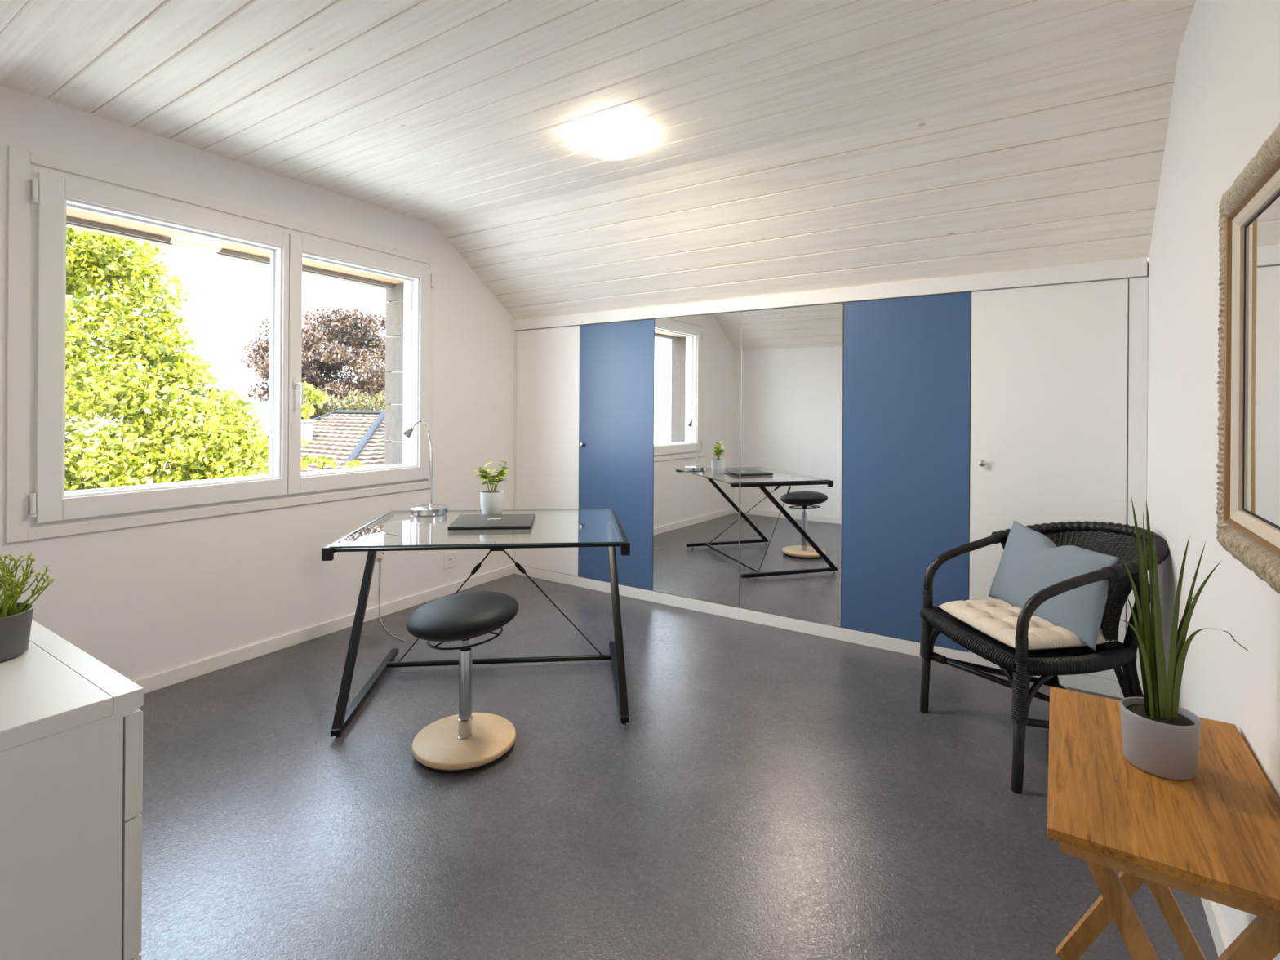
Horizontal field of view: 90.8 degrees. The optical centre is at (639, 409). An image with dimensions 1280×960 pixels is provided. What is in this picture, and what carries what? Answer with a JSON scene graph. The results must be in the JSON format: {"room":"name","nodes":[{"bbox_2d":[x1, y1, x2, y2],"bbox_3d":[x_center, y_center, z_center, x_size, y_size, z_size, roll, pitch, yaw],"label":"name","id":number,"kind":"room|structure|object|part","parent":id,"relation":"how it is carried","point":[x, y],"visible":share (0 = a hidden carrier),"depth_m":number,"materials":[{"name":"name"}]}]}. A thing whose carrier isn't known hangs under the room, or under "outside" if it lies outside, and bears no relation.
{"room":"home office","nodes":[
{"label":"home office","id":0,"kind":"room"},
{"bbox_2d":[0,602,33,662],"bbox_3d":[-1.083,0.374,1.046,0.112,0.074,0.112,0,0,33],"label":"pot","id":1,"kind":"object","parent":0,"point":[15,620],"depth_m":1.04,"materials":[{"name":"grey ceramic"}]},
{"bbox_2d":[0,84,515,681],"bbox_3d":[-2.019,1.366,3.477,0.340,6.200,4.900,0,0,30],"label":"wall","id":2,"kind":"structure","parent":0,"point":[144,601],"depth_m":3.21,"materials":[{"name":"white paint"}]},
{"bbox_2d":[5,146,434,542],"bbox_3d":[-2.036,-0.245,3.394,0.477,1.522,2.074,0,0,30],"label":"window","id":3,"kind":"structure","parent":2,"relation":"attached to","point":[42,202],"depth_m":2.99,"materials":[{"name":"white paint"}]},
{"bbox_3d":[-2.155,-0.241,2.936,0.096,1.383,0.998,0,0,30],"label":"sash","id":4,"kind":"part","parent":3,"relation":"part of","materials":[{"name":"white"}]},
{"bbox_3d":[-1.817,-0.096,3.357,0.061,0.146,0.028,0,0,30],"label":"handle","id":5,"kind":"part","parent":3,"relation":"part of","materials":[{"name":"white plastic"}]},
{"bbox_3d":[-1.661,-0.238,3.776,0.096,1.383,0.944,0,0,30],"label":"sash","id":6,"kind":"part","parent":3,"relation":"part of","materials":[{"name":"white"}]},
{"bbox_2d":[133,564,513,693],"bbox_3d":[-1.933,1.232,3.275,0.013,0.068,3.738,0,0,30],"label":"baseboard","id":7,"kind":"structure","parent":2,"relation":"attached to","point":[158,681],"depth_m":3.40,"materials":[{"name":"white paint"}]},
{"bbox_2d":[443,551,457,568],"bbox_3d":[-1.306,1.040,4.345,0.008,0.098,0.113,0,0,31],"label":"wall outlet","id":8,"kind":"object","parent":2,"relation":"attached to","point":[450,559],"visible":1,"depth_m":4.34,"materials":[{"name":"white plastic"}]},
{"bbox_2d":[448,557,453,563],"bbox_3d":[-1.305,1.040,4.344,0.004,0.038,0.038,0,0,30],"label":"socket","id":9,"kind":"object","parent":8,"relation":"attached to","point":[450,559],"depth_m":4.34,"materials":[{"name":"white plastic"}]},
{"bbox_2d":[480,489,504,514],"bbox_3d":[-0.751,0.478,3.207,0.118,0.122,0.118,0,0,33],"label":"pot","id":10,"kind":"object","parent":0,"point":[491,500],"depth_m":3.16,"materials":[{"name":"white ceramic"}]},
{"bbox_2d":[0,0,1195,319],"bbox_3d":[-0.330,-1.154,2.350,4.070,0.936,4.160,0,0,33],"label":"ceiling","id":11,"kind":"structure","parent":0,"point":[792,146],"depth_m":2.55,"materials":[{"name":"white wood"}]},
{"bbox_2d":[577,120,647,159],"bbox_3d":[-0.123,-1.179,2.806,0.308,0.084,0.308,0,0,33],"label":"ceiling light","id":12,"kind":"object","parent":11,"relation":"attached to","point":[608,140],"visible":1,"depth_m":2.72,"materials":[{"name":"white plastic"}]},
{"bbox_3d":[-0.123,-1.211,2.806,0.294,0.020,0.294,0,0,33],"label":"plate","id":13,"kind":"part","parent":12,"relation":"part of","materials":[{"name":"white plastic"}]},
{"bbox_2d":[138,573,1218,959],"bbox_3d":[-0.483,1.337,2.708,5.050,0.120,4.610,0,0,33],"label":"floor","id":14,"kind":"structure","parent":0,"point":[766,792],"depth_m":2.03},
{"bbox_2d":[0,619,143,959],"bbox_3d":[-1.135,0.842,0.913,0.629,0.860,0.475,0,0,33],"label":"dresser","id":15,"kind":"object","parent":14,"relation":"on","point":[71,724],"visible":0.86,"depth_m":0.88,"materials":[{"name":"white wood"}]},
{"bbox_2d":[0,551,54,662],"bbox_3d":[-1.083,0.327,1.048,0.172,0.170,0.158,0,0,-4],"label":"potted succulent","id":16,"kind":"object","parent":15,"relation":"on","point":[15,618],"visible":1,"depth_m":1.05,"materials":[{"name":"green plant"}]},
{"bbox_3d":[-1.142,0.425,0.898,0.629,0.026,0.438,0,0,33],"label":"panel","id":17,"kind":"part","parent":15,"relation":"part of","materials":[{"name":"white wood"}]},
{"bbox_3d":[-1.011,0.429,1.097,0.629,0.033,0.036,0,0,33],"label":"rail","id":18,"kind":"part","parent":15,"relation":"part of","materials":[{"name":"white metal"}]},
{"bbox_3d":[-1.009,0.704,1.103,0.626,0.207,0.021,0,0,33],"label":"drawer","id":19,"kind":"part","parent":15,"relation":"part of","materials":[{"name":"white wood"}]},
{"bbox_3d":[-1.008,0.522,1.103,0.626,0.154,0.021,0,0,33],"label":"drawer","id":20,"kind":"part","parent":15,"relation":"part of","materials":[{"name":"white metal"}]},
{"bbox_3d":[-1.010,0.912,1.103,0.626,0.207,0.021,0,0,33],"label":"drawer","id":21,"kind":"part","parent":15,"relation":"part of","materials":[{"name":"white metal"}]},
{"bbox_2d":[405,591,518,773],"bbox_3d":[-0.667,0.993,2.381,0.409,0.566,0.409,0,0,33],"label":"stool","id":22,"kind":"object","parent":14,"relation":"on","point":[465,741],"visible":1,"depth_m":2.31,"materials":[{"name":"black leather"}]},
{"bbox_3d":[-0.665,0.776,2.381,0.409,0.132,0.409,0,0,33],"label":"seat","id":23,"kind":"part","parent":22,"relation":"part of","materials":[{"name":"black leather"}]},
{"bbox_3d":[-0.659,1.069,2.381,0.055,0.327,0.055,0,0,33],"label":"post","id":24,"kind":"part","parent":22,"relation":"part of","materials":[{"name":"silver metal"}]},
{"bbox_2d":[321,508,630,739],"bbox_3d":[-0.687,0.908,2.932,1.208,0.735,0.927,0,0,-6],"label":"glass desk","id":25,"kind":"object","parent":14,"relation":"on","point":[342,717],"visible":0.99,"depth_m":2.73,"materials":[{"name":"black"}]},
{"bbox_3d":[-1.221,0.903,2.748,0.034,0.691,0.664,0,0,-10],"label":"leg","id":26,"kind":"part","parent":25,"relation":"part of","materials":[{"name":"black metal"}]},
{"bbox_3d":[-1.270,0.556,2.901,0.036,0.026,0.842,0,0,-6],"label":"rail","id":27,"kind":"part","parent":25,"relation":"part of","materials":[{"name":"black metal"}]},
{"bbox_3d":[-1.211,1.240,2.827,0.034,0.026,0.830,0,0,-6],"label":"foot rail","id":28,"kind":"part","parent":25,"relation":"part of","materials":[{"name":"black metal"}]},
{"bbox_2d":[377,551,405,641],"bbox_3d":[-1.448,1.053,3.651,0.050,0.436,0.524,0,0,-35],"label":"power cable","id":29,"kind":"object","parent":25,"relation":"hanging from","point":[380,554],"visible":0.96,"depth_m":3.84,"materials":[{"name":"beige plastic"}]},
{"bbox_2d":[402,420,448,516],"bbox_3d":[-1.093,0.296,3.253,0.213,0.481,0.185,0,0,33],"label":"desk lamp","id":30,"kind":"object","parent":25,"relation":"on","point":[424,510],"visible":1,"depth_m":3.23,"materials":[{"name":"silver metal"}]},
{"bbox_3d":[-1.193,0.117,3.242,0.055,0.059,0.047,0,0,33],"label":"lamp shade","id":31,"kind":"part","parent":30,"relation":"part of","materials":[{"name":"silver metal"}]},
{"bbox_3d":[-0.688,0.544,2.963,1.158,0.008,0.864,0,0,-6],"label":"glass","id":32,"kind":"part","parent":25,"relation":"part of","materials":[{"name":"teal"}]},
{"bbox_3d":[-0.643,0.557,2.548,1.150,0.016,0.014,0,0,-6],"label":"rail","id":33,"kind":"part","parent":25,"relation":"part of","materials":[{"name":"black metal"}]},
{"bbox_2d":[447,513,534,530],"bbox_3d":[-0.688,0.529,2.975,0.364,0.018,0.326,0,0,-6],"label":"laptop","id":34,"kind":"object","parent":25,"relation":"on","point":[464,522],"visible":1,"depth_m":2.91,"materials":[{"name":"black plastic"}]},
{"bbox_2d":[473,460,508,514],"bbox_3d":[-0.752,0.398,3.205,0.177,0.282,0.119,0,0,-29],"label":"potted herb","id":35,"kind":"object","parent":25,"relation":"on","point":[491,500],"visible":0.98,"depth_m":3.18,"materials":[{"name":"white ceramic"}]},
{"bbox_3d":[-0.107,0.911,2.869,0.034,0.691,0.663,0,0,-9],"label":"leg","id":36,"kind":"part","parent":25,"relation":"part of","materials":[{"name":"black metal"}]},
{"bbox_3d":[-0.106,0.564,3.027,0.036,0.026,0.842,0,0,-6],"label":"rail","id":37,"kind":"part","parent":25,"relation":"part of","materials":[{"name":"black"}]},
{"bbox_3d":[-0.104,1.247,2.946,0.034,0.026,0.830,0,0,-6],"label":"foot rail","id":38,"kind":"part","parent":25,"relation":"part of","materials":[{"name":"black metal"}]},
{"bbox_2d":[513,257,1148,698],"bbox_3d":[0.771,0.304,4.057,3.847,1.963,0.566,0,0,33],"label":"closet","id":39,"kind":"object","parent":14,"relation":"on","point":[802,462],"visible":0.89,"depth_m":3.53,"materials":[{"name":"white paint"}]},
{"bbox_3d":[-0.695,0.298,4.726,0.619,1.806,0.019,0,0,33],"label":"door","id":40,"kind":"part","parent":39,"relation":"part of","materials":[{"name":"white paint"}]},
{"bbox_3d":[-0.170,0.302,4.381,0.630,1.806,0.019,0,0,33],"label":"door","id":41,"kind":"part","parent":39,"relation":"part of","materials":[{"name":"blue paint"}]},
{"bbox_3d":[0.351,0.306,4.027,0.616,1.802,0.004,0,0,33],"label":"mirror pane","id":42,"kind":"part","parent":39,"relation":"part of","materials":[{"name":"silver metal"}]},
{"bbox_3d":[0.357,0.305,4.037,0.622,1.808,0.018,0,0,33],"label":"door","id":43,"kind":"part","parent":39,"relation":"part of","materials":[{"name":"silver metal"}]},
{"bbox_3d":[0.870,0.309,3.686,0.607,1.802,0.004,0,0,33],"label":"mirror pane","id":44,"kind":"part","parent":39,"relation":"part of","materials":[{"name":"silver metal"}]},
{"bbox_3d":[0.877,0.309,3.695,0.613,1.808,0.018,0,0,33],"label":"door","id":45,"kind":"part","parent":39,"relation":"part of","materials":[{"name":"silver metal"}]},
{"bbox_3d":[0.639,-0.640,3.850,3.840,0.078,0.044,0,0,33],"label":"rail","id":46,"kind":"part","parent":39,"relation":"part of","materials":[{"name":"white"}]},
{"bbox_3d":[1.397,0.313,3.350,0.628,1.806,0.019,0,0,33],"label":"door","id":47,"kind":"part","parent":39,"relation":"part of","materials":[{"name":"blue paint"}]},
{"bbox_3d":[1.696,0.267,3.127,0.033,0.033,0.028,0,0,33],"label":"knob","id":48,"kind":"part","parent":39,"relation":"part of","materials":[{"name":"silver metal"}]},
{"bbox_3d":[1.923,0.317,3.004,0.623,1.806,0.019,0,0,33],"label":"door","id":49,"kind":"part","parent":39,"relation":"part of","materials":[{"name":"white paint"}]},
{"bbox_2d":[919,520,1168,794],"bbox_3d":[1.582,0.876,2.449,0.759,0.842,0.657,0,0,-6],"label":"rattan armchair","id":50,"kind":"object","parent":14,"relation":"on","point":[1019,664],"visible":0.64,"depth_m":2.24,"materials":[{"name":"black wicker"}]},
{"bbox_3d":[1.220,1.084,2.691,0.051,0.412,0.037,0,0,-6],"label":"leg","id":51,"kind":"part","parent":50,"relation":"part of","materials":[{"name":"black wicker"}]},
{"bbox_3d":[1.407,0.709,2.715,0.396,0.362,0.044,0,0,-9],"label":"arm","id":52,"kind":"part","parent":50,"relation":"part of","materials":[{"name":"black wicker"}]},
{"bbox_3d":[1.282,1.084,2.133,0.051,0.412,0.037,0,0,-6],"label":"leg","id":53,"kind":"part","parent":50,"relation":"part of","materials":[{"name":"black wicker"}]},
{"bbox_3d":[1.481,0.863,2.437,0.461,0.008,0.550,0,0,-6],"label":"woven seat","id":54,"kind":"part","parent":50,"relation":"part of","materials":[{"name":"black wicker"}]},
{"bbox_2d":[938,599,1115,649],"bbox_3d":[1.476,0.817,2.437,0.410,0.063,0.474,-1,0,-6],"label":"seat cushion","id":55,"kind":"object","parent":50,"relation":"on","point":[997,619],"visible":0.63,"depth_m":2.35,"materials":[{"name":"beige fabric"}]},
{"bbox_2d":[988,520,1119,650],"bbox_3d":[1.581,0.653,2.449,0.159,0.354,0.553,0,0,-5],"label":"throw pillow","id":56,"kind":"object","parent":55,"relation":"on","point":[1030,562],"visible":0.88,"depth_m":2.36,"materials":[{"name":"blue fabric"}]},
{"bbox_3d":[1.478,0.874,2.437,0.543,0.067,0.637,0,0,-6],"label":"seat frame","id":57,"kind":"part","parent":50,"relation":"part of","materials":[{"name":"black wicker"}]},
{"bbox_3d":[1.714,0.921,2.696,0.203,0.754,0.100,0,0,12],"label":"leg","id":58,"kind":"part","parent":50,"relation":"part of","materials":[{"name":"black wicker"}]},
{"bbox_3d":[1.470,0.709,2.150,0.396,0.362,0.044,0,0,-4],"label":"arm","id":59,"kind":"part","parent":50,"relation":"part of","materials":[{"name":"black wicker"}]},
{"bbox_3d":[1.766,0.921,2.236,0.203,0.754,0.100,0,0,-25],"label":"leg","id":60,"kind":"part","parent":50,"relation":"part of","materials":[{"name":"black wicker"}]},
{"bbox_2d":[1047,686,1279,959],"bbox_3d":[0.983,0.985,1.207,0.340,0.596,0.640,0,0,33],"label":"folding side table","id":61,"kind":"object","parent":14,"relation":"on","point":[1213,835],"visible":0.97,"depth_m":1.07,"materials":[{"name":"brown wood"}]},
{"bbox_3d":[1.105,0.997,1.386,0.318,0.573,0.020,0,0,33],"label":"leg","id":62,"kind":"part","parent":61,"relation":"part of","materials":[{"name":"brown wood"}]},
{"bbox_3d":[0.856,0.995,0.984,0.293,0.572,0.020,0,0,33],"label":"leg","id":63,"kind":"part","parent":61,"relation":"part of","materials":[{"name":"brown wood"}]},
{"bbox_3d":[1.103,0.997,1.360,0.293,0.572,0.020,0,0,33],"label":"leg","id":64,"kind":"part","parent":61,"relation":"part of","materials":[{"name":"brown wood"}]},
{"bbox_2d":[1110,498,1248,780],"bbox_3d":[1.026,0.427,1.205,0.238,0.518,0.121,0,0,27],"label":"potted grass plant","id":65,"kind":"object","parent":61,"relation":"on","point":[1161,737],"visible":1,"depth_m":1.21,"materials":[{"name":"green plant"}]},
{"bbox_3d":[1.001,0.634,1.217,0.121,0.105,0.121,0,0,33],"label":"pot","id":66,"kind":"part","parent":65,"relation":"part of","materials":[{"name":"grey ceramic"}]},
{"bbox_3d":[0.857,0.995,1.010,0.318,0.573,0.020,0,0,33],"label":"leg","id":67,"kind":"part","parent":61,"relation":"part of","materials":[{"name":"brown wood"}]},
{"bbox_2d":[1146,0,1279,959],"bbox_3d":[1.470,-0.160,1.431,0.200,3.100,4.610,0,0,33],"label":"wall","id":68,"kind":"structure","parent":0,"point":[1225,100],"depth_m":1.72,"materials":[{"name":"white paint"}]},
{"bbox_2d":[1142,686,1230,956],"bbox_3d":[1.220,1.254,1.259,0.013,0.070,3.659,0,0,33],"label":"baseboard","id":69,"kind":"structure","parent":68,"relation":"attached to","point":[1216,926],"depth_m":1.51,"materials":[{"name":"white paint"}]},
{"bbox_2d":[1215,123,1279,593],"bbox_3d":[1.079,-0.087,1.058,0.042,0.797,0.837,0,0,33],"label":"mirror","id":70,"kind":"object","parent":68,"relation":"attached to","point":[1247,512],"visible":1,"depth_m":1.25,"materials":[{"name":"brown wood"}]},
{"bbox_3d":[1.089,-0.087,1.051,0.003,0.657,0.713,0,0,33],"label":"mirror pane","id":71,"kind":"part","parent":70,"relation":"part of","materials":[{"name":"mirror"}]},
{"label":"outside","id":72,"kind":"structure","parent":0,"visible":0},
{"bbox_2d":[66,443,170,486],"bbox_3d":[-38.856,4.259,29.791,89.400,0.100,120.000,0,0,33],"label":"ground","id":73,"kind":"structure","parent":72,"point":[120,443],"depth_m":56.86,"materials":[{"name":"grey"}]},
{"bbox_2d":[64,226,367,491],"bbox_3d":[-5.448,1.079,6.772,4.272,6.747,2.791,0,0,-1],"label":"leafy tree","id":74,"kind":"object","parent":73,"relation":"on","point":[200,437],"visible":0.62,"depth_m":6.68,"materials":[{"name":"green plant"}]},
{"bbox_2d":[240,306,389,410],"bbox_3d":[-9.455,0.597,20.300,5.661,7.682,5.028,0,0,-13],"label":"tree","id":75,"kind":"object","parent":73,"relation":"on","point":[329,350],"visible":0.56,"depth_m":19.09,"materials":[{"name":"brown plant"}]},
{"bbox_2d":[241,409,387,475],"bbox_3d":[-5.203,2.233,12.215,5.431,4.422,5.183,0,0,33],"label":"house","id":76,"kind":"structure","parent":73,"relation":"on","point":[343,435],"depth_m":11.15,"materials":[{"name":"ceramic"}]},
{"bbox_2d":[267,386,391,419],"bbox_3d":[-7.162,1.953,16.352,2.328,5.008,4.501,0,0,33],"label":"bush","id":77,"kind":"object","parent":73,"relation":"on","point":[326,406],"visible":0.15,"depth_m":15.85,"materials":[{"name":"green plant"}]}
]}

